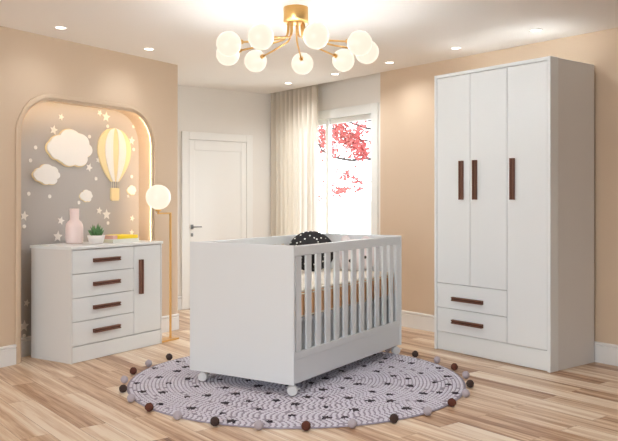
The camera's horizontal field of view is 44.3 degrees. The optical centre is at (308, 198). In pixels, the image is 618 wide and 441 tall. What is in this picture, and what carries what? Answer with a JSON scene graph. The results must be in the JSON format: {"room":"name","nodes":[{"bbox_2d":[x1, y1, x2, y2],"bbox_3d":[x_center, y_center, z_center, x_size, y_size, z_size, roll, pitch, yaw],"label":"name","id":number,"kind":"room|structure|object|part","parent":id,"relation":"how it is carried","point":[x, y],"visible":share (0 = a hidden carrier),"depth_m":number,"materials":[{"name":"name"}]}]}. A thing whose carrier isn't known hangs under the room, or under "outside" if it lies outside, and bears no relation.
{"room":"children's room","nodes":[
{"label":"children's room","id":0,"kind":"room"},
{"bbox_2d":[0,26,177,346],"bbox_3d":[-4.023,-0.018,2.809,0.321,2.435,10.100,0,0,32],"label":"wall","id":1,"kind":"structure","parent":0,"point":[32,65],"depth_m":6.15,"materials":[{"name":"beige paint"}]},
{"bbox_2d":[0,344,15,367],"bbox_3d":[-4.316,1.127,2.019,0.021,0.145,8.250,0,0,32],"label":"baseboard","id":2,"kind":"structure","parent":1,"relation":"attached to","point":[7,353],"depth_m":5.46,"materials":[{"name":"white paint"}]},
{"bbox_2d":[21,212,27,219],"bbox_3d":[-2.173,0.128,5.803,0.003,0.076,0.075,0,0,32],"label":"sticker","id":3,"kind":"object","parent":1,"relation":"attached to","point":[23,215],"visible":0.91,"depth_m":5.80,"materials":[{"name":"white"}]},
{"bbox_2d":[21,320,28,330],"bbox_3d":[-2.173,0.967,5.802,0.003,0.083,0.085,0,0,32],"label":"sticker","id":4,"kind":"object","parent":1,"relation":"attached to","point":[24,325],"visible":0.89,"depth_m":5.80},
{"bbox_2d":[21,336,30,356],"bbox_3d":[-1.893,1.127,6.237,0.020,0.145,1.394,0,0,32],"label":"baseboard","id":5,"kind":"structure","parent":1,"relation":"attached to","point":[25,341],"depth_m":5.80,"materials":[{"name":"white paint"}]},
{"bbox_2d":[31,164,59,184],"bbox_3d":[-2.062,-0.191,5.964,0.020,0.166,0.263,0,0,32],"label":"plaque","id":6,"kind":"object","parent":1,"relation":"attached to","point":[46,174],"visible":1,"depth_m":5.95,"materials":[{"name":"white wood"}]},
{"bbox_2d":[50,125,56,134],"bbox_3d":[-2.026,-0.549,6.038,0.003,0.076,0.075,0,0,32],"label":"sticker","id":7,"kind":"object","parent":1,"relation":"attached to","point":[53,129],"visible":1,"depth_m":6.03,"materials":[{"name":"white"}]},
{"bbox_2d":[53,231,61,240],"bbox_3d":[-2.005,0.296,6.072,0.003,0.087,0.089,0,0,32],"label":"sticker","id":8,"kind":"object","parent":1,"relation":"attached to","point":[57,236],"visible":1,"depth_m":6.07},
{"bbox_2d":[45,129,92,166],"bbox_3d":[-1.940,-0.414,6.160,0.020,0.310,0.475,0,0,32],"label":"plaque","id":9,"kind":"object","parent":1,"relation":"attached to","point":[70,148],"visible":1,"depth_m":6.15,"materials":[{"name":"white wood"}]},
{"bbox_2d":[21,101,138,337],"bbox_3d":[-1.905,0.206,6.245,0.011,1.988,1.438,0,0,32],"label":"niche","id":10,"kind":"object","parent":1,"relation":"attached to","point":[43,212],"depth_m":6.14,"materials":[{"name":"grey paint"}]},
{"bbox_2d":[15,94,156,363],"bbox_3d":[-1.742,0.199,6.142,0.017,2.003,1.468,0,0,32],"label":"trim","id":11,"kind":"structure","parent":1,"relation":"attached to","point":[31,102],"depth_m":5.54,"materials":[{"name":"beige paint"}]},
{"bbox_2d":[79,190,92,201],"bbox_3d":[-1.852,-0.026,6.310,0.010,0.104,0.140,0,0,32],"label":"plaque","id":12,"kind":"object","parent":1,"relation":"attached to","point":[86,195],"visible":1,"depth_m":6.31,"materials":[{"name":"white wood"}]},
{"bbox_2d":[102,112,109,120],"bbox_3d":[-1.735,-0.705,6.504,0.003,0.085,0.087,0,0,32],"label":"sticker","id":13,"kind":"object","parent":1,"relation":"attached to","point":[106,116],"visible":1,"depth_m":6.50,"materials":[{"name":"white"}]},
{"bbox_2d":[103,209,109,218],"bbox_3d":[-1.733,0.128,6.507,0.003,0.087,0.092,0,0,32],"label":"sticker","id":14,"kind":"object","parent":1,"relation":"attached to","point":[106,213],"visible":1,"depth_m":6.50,"materials":[{"name":"white"}]},
{"bbox_2d":[97,128,130,200],"bbox_3d":[-1.680,-0.300,6.574,0.022,0.630,0.380,0,0,32],"label":"balloon","id":15,"kind":"object","parent":1,"relation":"attached to","point":[113,145],"visible":1,"depth_m":6.56,"materials":[{"name":"yellow"}]},
{"bbox_2d":[110,188,118,200],"bbox_3d":[-1.681,-0.040,6.575,0.020,0.110,0.092,0,0,32],"label":"basket","id":16,"kind":"object","parent":15,"relation":"on","point":[114,192],"depth_m":6.56,"materials":[{"name":"yellow wood"}]},
{"bbox_2d":[126,185,135,194],"bbox_3d":[-1.578,-0.077,6.749,0.010,0.089,0.112,0,0,32],"label":"plaque","id":17,"kind":"object","parent":1,"relation":"attached to","point":[131,189],"visible":1,"depth_m":6.74,"materials":[{"name":"white wood"}]},
{"bbox_2d":[162,313,178,332],"bbox_3d":[-1.276,1.127,6.883,0.020,0.145,0.278,0,0,32],"label":"baseboard","id":18,"kind":"structure","parent":1,"relation":"attached to","point":[175,317],"depth_m":6.88,"materials":[{"name":"white paint"}]},
{"bbox_2d":[87,235,104,243],"bbox_3d":[-1.650,0.315,5.891,0.136,0.068,0.136,0,0,0],"label":"flower pot","id":19,"kind":"object","parent":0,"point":[93,239],"depth_m":5.84,"materials":[{"name":"white ceramic"}]},
{"bbox_2d":[178,85,270,308],"bbox_3d":[-1.281,-0.125,8.412,2.700,2.650,0.121,0,0,-38],"label":"wall","id":20,"kind":"structure","parent":0,"point":[200,109],"depth_m":8.69,"materials":[{"name":"beige paint"}]},
{"bbox_2d":[178,296,181,309],"bbox_3d":[-1.724,1.127,7.977,0.864,0.145,0.020,0,0,-38],"label":"baseboard","id":21,"kind":"structure","parent":20,"relation":"attached to","point":[179,297],"depth_m":8.22,"materials":[{"name":"white paint"}]},
{"bbox_2d":[181,131,252,309],"bbox_3d":[-1.006,0.233,8.508,0.920,1.935,0.065,0,0,-38],"label":"door","id":22,"kind":"structure","parent":20,"relation":"in","point":[216,175],"depth_m":8.48,"materials":[{"name":"white paint"}]},
{"bbox_2d":[0,0,617,93],"bbox_3d":[0.600,-1.345,3.697,15.000,0.220,10.795,0,0,0],"label":"ceiling","id":23,"kind":"structure","parent":0,"point":[184,34],"depth_m":5.47,"materials":[{"name":"paint"}]},
{"bbox_2d":[54,26,67,29],"bbox_3d":[-1.786,-1.232,5.470,0.096,0.005,0.096,0,0,0],"label":"recessed light","id":24,"kind":"object","parent":23,"relation":"in","point":[55,27],"visible":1,"depth_m":5.46,"materials":[{"name":"white paint"}]},
{"bbox_2d":[216,4,378,74],"bbox_3d":[-0.079,-1.057,4.908,1.062,0.356,1.058,0,0,0],"label":"chandelier","id":25,"kind":"object","parent":23,"relation":"hanging from","point":[315,35],"visible":1,"depth_m":4.82,"materials":[{"name":"white glass"}]},
{"bbox_3d":[-0.535,-0.956,5.010,0.155,0.155,0.155,0,0,0],"label":"lamp shade","id":26,"kind":"part","parent":25,"relation":"part of","materials":[{"name":"white glass"}]},
{"bbox_3d":[-0.494,-0.956,4.683,0.155,0.155,0.155,0,0,0],"label":"lamp shade","id":27,"kind":"part","parent":25,"relation":"part of","materials":[{"name":"white glass"}]},
{"bbox_3d":[-0.370,-0.956,5.265,0.155,0.155,0.155,0,0,0],"label":"lamp shade","id":28,"kind":"part","parent":25,"relation":"part of","materials":[{"name":"white glass"}]},
{"bbox_3d":[-0.284,-0.956,4.482,0.155,0.155,0.155,0,0,0],"label":"lamp shade","id":29,"kind":"part","parent":25,"relation":"part of","materials":[{"name":"white glass"}]},
{"bbox_3d":[-0.299,-1.050,4.952,0.348,0.168,0.012,0,0,14],"label":"arm","id":30,"kind":"part","parent":25,"relation":"part of","materials":[{"name":"gold metal"}]},
{"bbox_3d":[-0.279,-1.050,4.797,0.348,0.168,0.012,0,0,-28],"label":"arm","id":31,"kind":"part","parent":25,"relation":"part of","materials":[{"name":"gold metal"}]},
{"bbox_3d":[-0.220,-1.050,5.073,0.012,0.168,0.348,0,0,-38],"label":"arm","id":32,"kind":"part","parent":25,"relation":"part of","materials":[{"name":"gold metal"}]},
{"bbox_3d":[-0.179,-1.050,4.701,0.012,0.168,0.348,0,0,25],"label":"arm","id":33,"kind":"part","parent":25,"relation":"part of","materials":[{"name":"gold metal"}]},
{"bbox_3d":[-0.067,-1.050,5.119,0.012,0.168,0.348,0,0,5],"label":"arm","id":34,"kind":"part","parent":25,"relation":"part of","materials":[{"name":"gold metal"}]},
{"bbox_3d":[-0.025,-1.050,4.689,0.012,0.168,0.348,0,0,-16],"label":"arm","id":35,"kind":"part","parent":25,"relation":"part of","materials":[{"name":"gold metal"}]},
{"bbox_3d":[-0.047,-0.956,5.361,0.155,0.155,0.155,0,0,0],"label":"lamp shade","id":36,"kind":"part","parent":25,"relation":"part of","materials":[{"name":"white glass"}]},
{"bbox_3d":[0.042,-0.956,4.455,0.155,0.155,0.155,0,0,0],"label":"lamp shade","id":37,"kind":"part","parent":25,"relation":"part of","materials":[{"name":"white glass"}]},
{"bbox_3d":[0.068,-1.050,5.058,0.012,0.168,0.348,0,0,44],"label":"arm","id":38,"kind":"part","parent":25,"relation":"part of","materials":[{"name":"gold metal"}]},
{"bbox_3d":[0.103,-1.050,4.786,0.348,0.168,0.012,0,0,31],"label":"arm","id":39,"kind":"part","parent":25,"relation":"part of","materials":[{"name":"gold metal"}]},
{"bbox_3d":[0.134,-1.050,4.918,0.348,0.168,0.012,0,0,-5],"label":"arm","id":40,"kind":"part","parent":25,"relation":"part of","materials":[{"name":"gold metal"}]},
{"bbox_3d":[0.237,-0.956,5.233,0.155,0.155,0.155,0,0,0],"label":"lamp shade","id":41,"kind":"part","parent":25,"relation":"part of","materials":[{"name":"white glass"}]},
{"bbox_3d":[0.311,-0.956,4.660,0.155,0.155,0.155,0,0,0],"label":"lamp shade","id":42,"kind":"part","parent":25,"relation":"part of","materials":[{"name":"white glass"}]},
{"bbox_3d":[0.376,-0.956,4.939,0.155,0.155,0.155,0,0,0],"label":"lamp shade","id":43,"kind":"part","parent":25,"relation":"part of","materials":[{"name":"white glass"}]},
{"bbox_2d":[529,29,542,31],"bbox_3d":[1.657,-1.232,5.550,0.096,0.005,0.096,0,0,0],"label":"recessed light","id":44,"kind":"object","parent":23,"relation":"in","point":[530,30],"visible":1,"depth_m":5.56,"materials":[{"name":"white paint"}]},
{"bbox_2d":[0,309,617,440],"bbox_3d":[0.600,1.260,3.950,15.000,0.120,11.300,0,0,0],"label":"floor","id":45,"kind":"structure","parent":0,"point":[41,400],"depth_m":4.38,"materials":[{"name":"brown wood"}]},
{"bbox_2d":[30,240,162,363],"bbox_3d":[-1.654,0.774,6.026,0.478,0.851,0.963,0,0,32],"label":"dresser","id":46,"kind":"object","parent":45,"relation":"on","point":[89,301],"visible":0.98,"depth_m":5.73,"materials":[{"name":"white paint"}]},
{"bbox_3d":[-1.910,0.786,5.635,0.450,0.828,0.014,0,0,32],"label":"panel","id":47,"kind":"part","parent":46,"relation":"part of","materials":[{"name":"white wood"}]},
{"bbox_2d":[65,208,82,243],"bbox_3d":[-1.831,0.211,5.931,0.136,0.274,0.136,0,0,0],"label":"vase","id":48,"kind":"object","parent":46,"relation":"on","point":[74,226],"visible":1,"depth_m":5.88,"materials":[{"name":"pink ceramic"}]},
{"bbox_2d":[87,224,104,243],"bbox_3d":[-1.650,0.268,5.891,0.136,0.161,0.136,0,0,0],"label":"potted plant","id":49,"kind":"object","parent":46,"relation":"on","point":[95,237],"visible":1,"depth_m":5.86,"materials":[{"name":"green plant"}]},
{"bbox_3d":[-1.562,0.462,5.787,0.017,0.171,0.610,0,0,32],"label":"drawer","id":50,"kind":"part","parent":46,"relation":"part of","materials":[{"name":"white paint"}]},
{"bbox_3d":[-1.562,0.638,5.787,0.017,0.171,0.610,0,0,32],"label":"drawer","id":51,"kind":"part","parent":46,"relation":"part of","materials":[{"name":"white paint"}]},
{"bbox_3d":[-1.562,0.813,5.787,0.017,0.169,0.610,0,0,32],"label":"drawer","id":52,"kind":"part","parent":46,"relation":"part of","materials":[{"name":"white paint"}]},
{"bbox_3d":[-1.562,0.989,5.787,0.017,0.172,0.610,0,0,32],"label":"drawer","id":53,"kind":"part","parent":46,"relation":"part of","materials":[{"name":"white paint"}]},
{"bbox_3d":[-1.536,0.459,5.788,0.026,0.029,0.262,0,0,32],"label":"handle","id":54,"kind":"part","parent":46,"relation":"part of","materials":[{"name":"brown wood"}]},
{"bbox_3d":[-1.536,0.635,5.788,0.026,0.029,0.262,0,0,32],"label":"handle","id":55,"kind":"part","parent":46,"relation":"part of","materials":[{"name":"brown wood"}]},
{"bbox_3d":[-1.536,0.810,5.788,0.026,0.029,0.262,0,0,32],"label":"handle","id":56,"kind":"part","parent":46,"relation":"part of","materials":[{"name":"brown wood"}]},
{"bbox_3d":[-1.536,0.986,5.788,0.026,0.029,0.262,0,0,32],"label":"handle","id":57,"kind":"part","parent":46,"relation":"part of","materials":[{"name":"brown wood"}]},
{"bbox_2d":[103,238,138,242],"bbox_3d":[-1.550,0.334,6.143,0.203,0.030,0.280,0,0,32],"label":"book","id":58,"kind":"object","parent":46,"relation":"on","point":[127,239],"visible":0.65,"depth_m":6.04,"materials":[{"name":"paper"}]},
{"bbox_2d":[104,234,137,238],"bbox_3d":[-1.548,0.304,6.154,0.186,0.028,0.262,0,0,35],"label":"book","id":59,"kind":"object","parent":58,"relation":"on","point":[114,236],"visible":0.8,"depth_m":6.08,"materials":[{"name":"paper"}]},
{"bbox_3d":[-1.344,0.623,6.095,0.026,0.275,0.032,0,0,32],"label":"handle","id":60,"kind":"part","parent":46,"relation":"part of","materials":[{"name":"brown wood"}]},
{"bbox_3d":[-1.416,0.786,6.426,0.450,0.828,0.014,0,0,32],"label":"panel","id":61,"kind":"part","parent":46,"relation":"part of","materials":[{"name":"white wood"}]},
{"bbox_3d":[-1.318,0.726,6.178,0.017,0.698,0.302,0,0,32],"label":"door","id":62,"kind":"part","parent":46,"relation":"part of","materials":[{"name":"white paint"}]},
{"bbox_2d":[146,185,178,342],"bbox_3d":[-1.238,0.540,6.414,0.208,1.320,0.302,0,0,32],"label":"floor lamp","id":63,"kind":"object","parent":45,"relation":"on","point":[158,197],"visible":0.92,"depth_m":6.36,"materials":[{"name":"gold metal"}]},
{"bbox_3d":[-1.263,-0.016,6.375,0.208,0.208,0.208,0,0,32],"label":"lamp shade","id":64,"kind":"part","parent":63,"relation":"part of","materials":[{"name":"white glass"}]},
{"bbox_2d":[119,348,473,430],"bbox_3d":[-0.078,1.174,5.059,2.300,0.052,2.292,0,0,-24],"label":"rug","id":65,"kind":"object","parent":45,"relation":"on","point":[380,387],"visible":0.68,"depth_m":4.65,"materials":[{"name":"grey fabric"}]},
{"bbox_2d":[190,233,401,395],"bbox_3d":[-0.030,0.734,5.415,0.829,0.908,1.525,0,0,32],"label":"crib","id":66,"kind":"object","parent":65,"relation":"on","point":[246,321],"visible":0.94,"depth_m":4.86,"materials":[{"name":"white paint"}]},
{"bbox_3d":[-0.433,0.701,4.784,0.815,0.842,0.018,0,0,32],"label":"panel","id":67,"kind":"part","parent":66,"relation":"part of","materials":[{"name":"white paint"}]},
{"bbox_3d":[-0.367,0.629,5.628,0.028,0.690,1.483,0,0,32],"label":"rail","id":68,"kind":"part","parent":66,"relation":"part of","materials":[{"name":"white paint"}]},
{"bbox_2d":[301,269,393,316],"bbox_3d":[-0.035,0.648,5.420,0.754,0.174,1.472,0,0,32],"label":"mattress","id":69,"kind":"object","parent":66,"relation":"on","point":[322,270],"visible":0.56,"depth_m":5.24,"materials":[{"name":"white fabric"}]},
{"bbox_2d":[289,231,332,270],"bbox_3d":[0.019,0.403,5.870,0.370,0.309,0.124,0,0,-11],"label":"round cushion","id":70,"kind":"object","parent":69,"relation":"on","point":[308,237],"visible":0.37,"depth_m":5.84,"materials":[{"name":"black fabric"}]},
{"bbox_2d":[339,236,373,270],"bbox_3d":[0.354,0.423,5.906,0.400,0.272,0.145,0,0,31],"label":"cushion","id":71,"kind":"object","parent":69,"relation":"on","point":[344,238],"visible":0.34,"depth_m":5.85,"materials":[{"name":"white fabric"}]},
{"bbox_3d":[0.297,0.629,5.213,0.028,0.690,1.483,0,0,32],"label":"rail","id":72,"kind":"part","parent":66,"relation":"part of","materials":[{"name":"white paint"}]},
{"bbox_3d":[-0.035,0.747,5.420,0.751,0.022,1.482,0,0,32],"label":"mattress","id":73,"kind":"part","parent":66,"relation":"part of","materials":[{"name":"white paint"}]},
{"bbox_3d":[0.363,0.701,6.057,0.815,0.842,0.018,0,0,32],"label":"panel","id":74,"kind":"part","parent":66,"relation":"part of","materials":[{"name":"white paint"}]},
{"bbox_2d":[434,56,593,372],"bbox_3d":[1.548,0.106,5.835,0.582,2.188,1.082,0,0,-38],"label":"wardrobe","id":75,"kind":"object","parent":45,"relation":"on","point":[514,141],"visible":1,"depth_m":5.52,"materials":[{"name":"white paint"}]},
{"bbox_3d":[1.135,-0.147,5.953,0.018,1.624,0.334,0,0,-38],"label":"door","id":76,"kind":"part","parent":75,"relation":"part of","materials":[{"name":"white paint"}]},
{"bbox_3d":[1.173,-0.145,5.867,0.026,0.300,0.032,0,0,-38],"label":"handle","id":77,"kind":"part","parent":75,"relation":"part of","materials":[{"name":"brown wood"}]},
{"bbox_3d":[1.208,0.957,5.821,0.026,0.030,0.300,0,0,-38],"label":"handle","id":78,"kind":"part","parent":75,"relation":"part of","materials":[{"name":"brown wood"}]},
{"bbox_3d":[1.208,0.780,5.821,0.026,0.030,0.300,0,0,-38],"label":"handle","id":79,"kind":"part","parent":75,"relation":"part of","materials":[{"name":"brown wood"}]},
{"bbox_3d":[1.241,0.957,5.815,0.018,0.188,0.681,0,0,-38],"label":"drawer","id":80,"kind":"part","parent":75,"relation":"part of","materials":[{"name":"white paint"}]},
{"bbox_3d":[1.241,0.764,5.815,0.018,0.190,0.681,0,0,-38],"label":"drawer","id":81,"kind":"part","parent":75,"relation":"part of","materials":[{"name":"white paint"}]},
{"bbox_3d":[1.255,-0.145,5.761,0.026,0.300,0.032,0,0,-38],"label":"handle","id":82,"kind":"part","parent":75,"relation":"part of","materials":[{"name":"brown wood"}]},
{"bbox_3d":[1.344,-0.147,5.681,0.018,1.624,0.342,0,0,-38],"label":"door","id":83,"kind":"part","parent":75,"relation":"part of","materials":[{"name":"white paint"}]},
{"bbox_3d":[1.466,-0.145,5.487,0.026,0.300,0.032,0,0,-38],"label":"handle","id":84,"kind":"part","parent":75,"relation":"part of","materials":[{"name":"brown wood"}]},
{"bbox_3d":[1.555,0.046,5.408,0.018,2.010,0.338,0,0,-38],"label":"door","id":85,"kind":"part","parent":75,"relation":"part of","materials":[{"name":"white paint"}]},
{"bbox_2d":[318,73,379,234],"bbox_3d":[0.321,-0.100,8.425,0.140,2.600,2.400,0,0,-38],"label":"wall","id":86,"kind":"structure","parent":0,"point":[361,90],"depth_m":8.13,"materials":[{"name":"beige paint"}]},
{"bbox_2d":[318,103,378,234],"bbox_3d":[0.254,0.080,8.455,0.111,2.140,1.590,0,0,-38],"label":"window","id":87,"kind":"structure","parent":86,"relation":"attached to","point":[366,111],"depth_m":8.02,"materials":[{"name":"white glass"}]},
{"bbox_3d":[0.024,0.105,8.739,0.028,1.990,0.659,0,0,-38],"label":"sash","id":88,"kind":"part","parent":87,"relation":"part of","materials":[{"name":"glass"}]},
{"bbox_3d":[0.456,0.105,8.235,0.028,1.990,0.795,0,0,-38],"label":"sash","id":89,"kind":"part","parent":87,"relation":"part of","materials":[{"name":"glass"}]},
{"bbox_2d":[380,28,617,344],"bbox_3d":[1.968,-0.018,6.082,0.350,2.435,3.680,0,0,-38],"label":"wall","id":90,"kind":"structure","parent":0,"point":[406,94],"depth_m":6.89,"materials":[{"name":"beige paint"}]},
{"label":"outside","id":91,"kind":"structure","parent":0,"visible":0},
{"bbox_3d":[10.000,4.300,34.950,60.000,0.200,50.100,0,0,0],"label":"ground","id":92,"kind":"structure","parent":91,"visible":0},
{"bbox_2d":[318,120,370,202],"bbox_3d":[1.067,1.101,12.436,2.432,6.207,0.911,0,0,-19],"label":"blossom tree","id":93,"kind":"object","parent":92,"relation":"on","point":[355,144],"visible":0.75,"depth_m":12.07,"materials":[{"name":"pink plant"}]},
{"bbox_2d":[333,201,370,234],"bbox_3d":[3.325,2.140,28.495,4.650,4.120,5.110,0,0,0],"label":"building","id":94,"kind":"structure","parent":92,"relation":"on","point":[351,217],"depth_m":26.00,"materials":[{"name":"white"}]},
{"bbox_3d":[5.502,-0.018,1.559,0.350,2.435,7.800,0,0,-38],"label":"wall","id":95,"kind":"structure","parent":0,"visible":0},
{"bbox_2d":[402,310,617,365],"bbox_3d":[4.161,1.125,2.974,0.027,0.150,11.280,0,0,-38],"label":"baseboard","id":96,"kind":"structure","parent":95,"relation":"attached to","point":[605,353],"depth_m":6.85,"materials":[{"name":"white paint"}]},
{"bbox_3d":[0.251,-1.427,8.402,0.499,0.055,2.450,0,0,-38],"label":"trim","id":97,"kind":"structure","parent":0,"visible":0},
{"bbox_2d":[271,85,317,244],"bbox_3d":[-0.175,-0.102,8.630,0.089,2.565,0.854,0,0,-38],"label":"curtain","id":98,"kind":"object","parent":97,"relation":"hanging from","point":[294,112],"visible":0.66,"depth_m":8.58,"materials":[{"name":"beige fabric"}]}
]}

